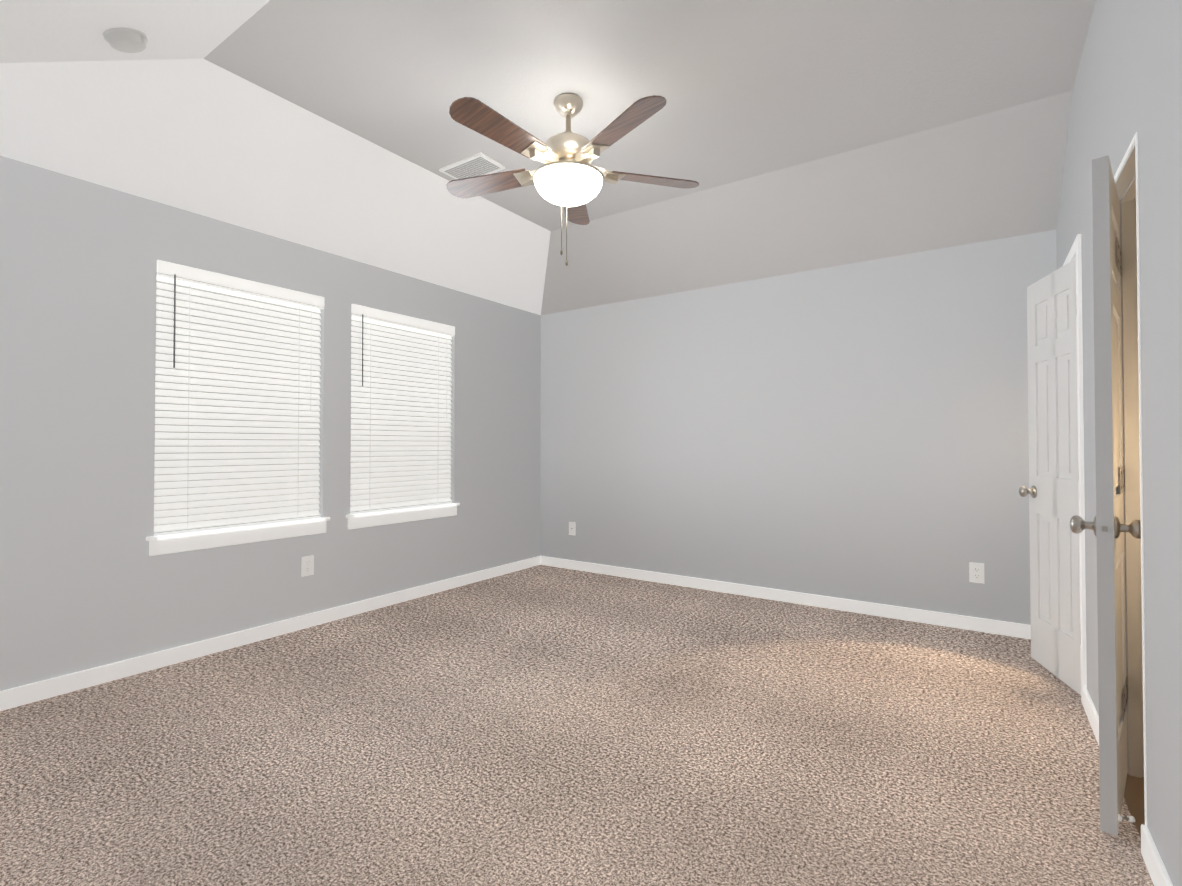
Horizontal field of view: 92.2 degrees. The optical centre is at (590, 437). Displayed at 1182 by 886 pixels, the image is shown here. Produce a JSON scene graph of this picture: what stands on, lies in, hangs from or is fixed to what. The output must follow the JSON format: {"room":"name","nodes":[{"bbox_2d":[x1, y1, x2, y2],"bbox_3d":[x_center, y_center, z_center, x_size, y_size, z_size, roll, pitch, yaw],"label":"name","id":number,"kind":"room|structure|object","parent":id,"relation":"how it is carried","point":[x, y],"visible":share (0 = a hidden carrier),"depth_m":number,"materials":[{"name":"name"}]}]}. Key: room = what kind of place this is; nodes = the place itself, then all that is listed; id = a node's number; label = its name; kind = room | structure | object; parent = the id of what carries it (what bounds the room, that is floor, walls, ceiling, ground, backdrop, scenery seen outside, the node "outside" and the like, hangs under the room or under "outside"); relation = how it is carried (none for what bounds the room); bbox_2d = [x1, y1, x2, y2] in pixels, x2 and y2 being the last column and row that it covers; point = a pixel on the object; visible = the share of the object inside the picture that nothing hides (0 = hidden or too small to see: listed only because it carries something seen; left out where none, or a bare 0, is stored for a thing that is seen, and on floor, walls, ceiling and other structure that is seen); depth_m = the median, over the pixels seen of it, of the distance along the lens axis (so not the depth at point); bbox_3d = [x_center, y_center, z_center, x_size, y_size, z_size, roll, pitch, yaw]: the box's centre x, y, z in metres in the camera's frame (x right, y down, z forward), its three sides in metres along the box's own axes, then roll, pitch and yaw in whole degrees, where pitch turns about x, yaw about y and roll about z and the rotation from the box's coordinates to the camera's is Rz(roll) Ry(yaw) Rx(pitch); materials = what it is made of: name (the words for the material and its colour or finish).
{"room":"empty bedroom","nodes":[
{"label":"empty bedroom","id":0,"kind":"room"},
{"bbox_2d":[0,155,540,690],"bbox_3d":[-1.807,-0.033,3.789,0.150,2.500,4.727,-1,-1,34],"label":"wall","id":1,"kind":"structure","parent":0,"point":[86,581],"depth_m":2.94,"materials":[{"name":"paint"}]},
{"bbox_2d":[146,517,329,555],"bbox_3d":[-2.043,0.571,3.359,0.135,0.100,0.991,-1,-1,34],"label":"window sill","id":2,"kind":"structure","parent":1,"relation":"attached to","point":[167,543],"depth_m":3.26,"materials":[{"name":"white wood"}]},
{"bbox_2d":[0,556,540,710],"bbox_3d":[-1.739,1.174,3.725,0.014,0.085,4.427,-1,-1,34],"label":"baseboard","id":3,"kind":"structure","parent":1,"relation":"attached to","point":[37,691],"depth_m":3.21,"materials":[{"name":"white wood"}]},
{"bbox_2d":[301,555,313,576],"bbox_3d":[-1.809,0.823,3.633,0.008,0.124,0.078,-1,-1,34],"label":"electrical outlet","id":4,"kind":"object","parent":1,"relation":"attached to","point":[307,566],"visible":1,"depth_m":3.63,"materials":[{"name":"white plastic"}]},
{"bbox_2d":[346,503,459,528],"bbox_3d":[-1.409,0.584,4.286,0.135,0.100,0.997,-1,-1,34],"label":"window sill","id":5,"kind":"structure","parent":1,"relation":"attached to","point":[376,518],"depth_m":4.20,"materials":[{"name":"white wood"}]},
{"bbox_2d":[0,0,1095,314],"bbox_3d":[-0.146,-1.463,2.636,4.199,0.592,4.820,-1,-1,34],"label":"ceiling","id":6,"kind":"structure","parent":0,"point":[792,136],"depth_m":2.88,"materials":[{"name":"white paint"}]},
{"bbox_2d":[103,28,147,52],"bbox_3d":[-1.829,-1.560,2.236,0.140,0.079,0.136,-1,-1,34],"label":"smoke detector","id":7,"kind":"object","parent":6,"relation":"attached to","point":[127,40],"visible":0.98,"depth_m":2.21,"materials":[{"name":"white plastic"}]},
{"bbox_2d":[439,152,504,179],"bbox_3d":[-0.735,-1.656,3.522,0.360,0.021,0.210,-1,-1,34],"label":"ceiling vent","id":8,"kind":"object","parent":6,"relation":"in","point":[479,164],"visible":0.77,"depth_m":3.49,"materials":[{"name":"white plastic"}]},
{"bbox_2d":[446,93,698,265],"bbox_3d":[-0.151,-1.258,2.808,1.344,0.838,1.314,-1,-1,34],"label":"ceiling fan","id":9,"kind":"object","parent":6,"relation":"hanging from","point":[569,177],"visible":1,"depth_m":2.72,"materials":[{"name":"brown wood"}]},
{"bbox_2d":[0,565,1153,885],"bbox_3d":[-0.120,1.260,2.616,4.237,0.120,4.727,-1,-1,34],"label":"floor","id":10,"kind":"structure","parent":0,"point":[540,725],"depth_m":2.12,"materials":[{"name":"carpet"}]},
{"bbox_2d":[540,230,1056,624],"bbox_3d":[1.172,-0.022,4.524,4.237,2.500,0.150,-1,-1,34],"label":"wall","id":11,"kind":"structure","parent":0,"point":[858,431],"depth_m":4.12,"materials":[{"name":"paint"}]},
{"bbox_2d":[569,522,575,534],"bbox_3d":[-0.178,0.858,5.337,0.078,0.124,0.012,-1,-1,34],"label":"outlet","id":12,"kind":"object","parent":11,"relation":"attached to","point":[572,528],"visible":1,"depth_m":5.33,"materials":[{"name":"white plastic"}]},
{"bbox_2d":[541,556,1030,638],"bbox_3d":[1.126,1.184,4.439,3.937,0.085,0.014,-1,-1,34],"label":"baseboard","id":13,"kind":"structure","parent":11,"relation":"attached to","point":[1005,628],"depth_m":4.10,"materials":[{"name":"white wood"}]},
{"bbox_2d":[969,562,983,583],"bbox_3d":[2.417,0.851,3.564,0.078,0.124,0.008,-1,-1,34],"label":"electrical outlet","id":14,"kind":"object","parent":11,"relation":"attached to","point":[976,572],"visible":1,"depth_m":3.56,"materials":[{"name":"white plastic"}]},
{"bbox_2d":[1056,0,1181,885],"bbox_3d":[1.843,-0.234,1.295,0.820,3.050,4.727,-1,-1,34],"label":"wall","id":15,"kind":"structure","parent":0,"point":[1127,86],"depth_m":1.54,"materials":[{"name":"grey paint"}]},
{"bbox_2d":[1019,259,1080,694],"bbox_3d":[2.315,0.182,2.861,0.248,2.018,0.517,-1,-1,34],"label":"door leaf","id":16,"kind":"structure","parent":15,"relation":"in","point":[1053,491],"depth_m":2.84,"materials":[{"name":"white wood"}]},
{"bbox_2d":[1063,234,1086,703],"bbox_3d":[2.450,0.146,2.781,0.163,2.112,0.679,-1,-1,34],"label":"door frame","id":17,"kind":"structure","parent":15,"relation":"attached to","point":[1074,252],"depth_m":2.55,"materials":[{"name":"white painted wood"}]},
{"bbox_2d":[1083,688,1098,744],"bbox_3d":[2.048,1.153,2.313,0.014,0.085,0.524,-1,-1,34],"label":"baseboard","id":18,"kind":"structure","parent":15,"relation":"attached to","point":[1091,712],"depth_m":2.35,"materials":[{"name":"white wood"}]},
{"bbox_2d":[1070,155,1140,836],"bbox_3d":[1.684,0.168,1.882,0.190,2.018,0.481,-1,-1,34],"label":"door leaf","id":19,"kind":"structure","parent":15,"relation":"in","point":[1108,526],"depth_m":1.71,"materials":[{"name":"white"}]},
{"bbox_2d":[1118,814,1134,821],"bbox_3d":[1.595,1.137,1.696,0.038,0.017,0.018,0,-1,11],"label":"door stop","id":20,"kind":"object","parent":19,"relation":"attached to","point":[1129,818],"visible":0.9,"depth_m":1.69,"materials":[{"name":"grey metal"}]},
{"bbox_2d":[1114,132,1146,825],"bbox_3d":[1.798,0.155,1.829,0.163,2.067,0.581,-1,-1,34],"label":"door frame","id":21,"kind":"structure","parent":15,"relation":"attached to","point":[1126,179],"depth_m":2.00,"materials":[{"name":"white painted wood"}]},
{"bbox_2d":[1141,824,1172,885],"bbox_3d":[0.911,1.129,0.650,0.014,0.085,2.343,-1,-1,34],"label":"baseboard","id":22,"kind":"structure","parent":15,"relation":"attached to","point":[1158,873],"depth_m":1.51,"materials":[{"name":"white wood"}]},
{"bbox_3d":[-2.107,-0.201,3.414,0.060,1.445,0.921,-1,-1,34],"label":"window","id":23,"kind":"structure","parent":0,"visible":0},
{"bbox_2d":[154,260,323,534],"bbox_3d":[-2.033,-0.203,3.364,0.078,1.440,0.917,-1,-1,34],"label":"window blind","id":24,"kind":"object","parent":23,"relation":"attached to","point":[237,408],"visible":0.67,"depth_m":3.31,"materials":[{"name":"white plastic"}]},
{"bbox_3d":[-1.473,-0.188,4.341,0.060,1.445,0.927,-1,-1,34],"label":"window","id":25,"kind":"structure","parent":0,"visible":0},
{"bbox_2d":[350,304,454,513],"bbox_3d":[-1.399,-0.190,4.290,0.078,1.440,0.923,-1,-1,34],"label":"window blind","id":26,"kind":"object","parent":25,"relation":"attached to","point":[401,390],"visible":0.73,"depth_m":4.25,"materials":[{"name":"white plastic"}]}
]}

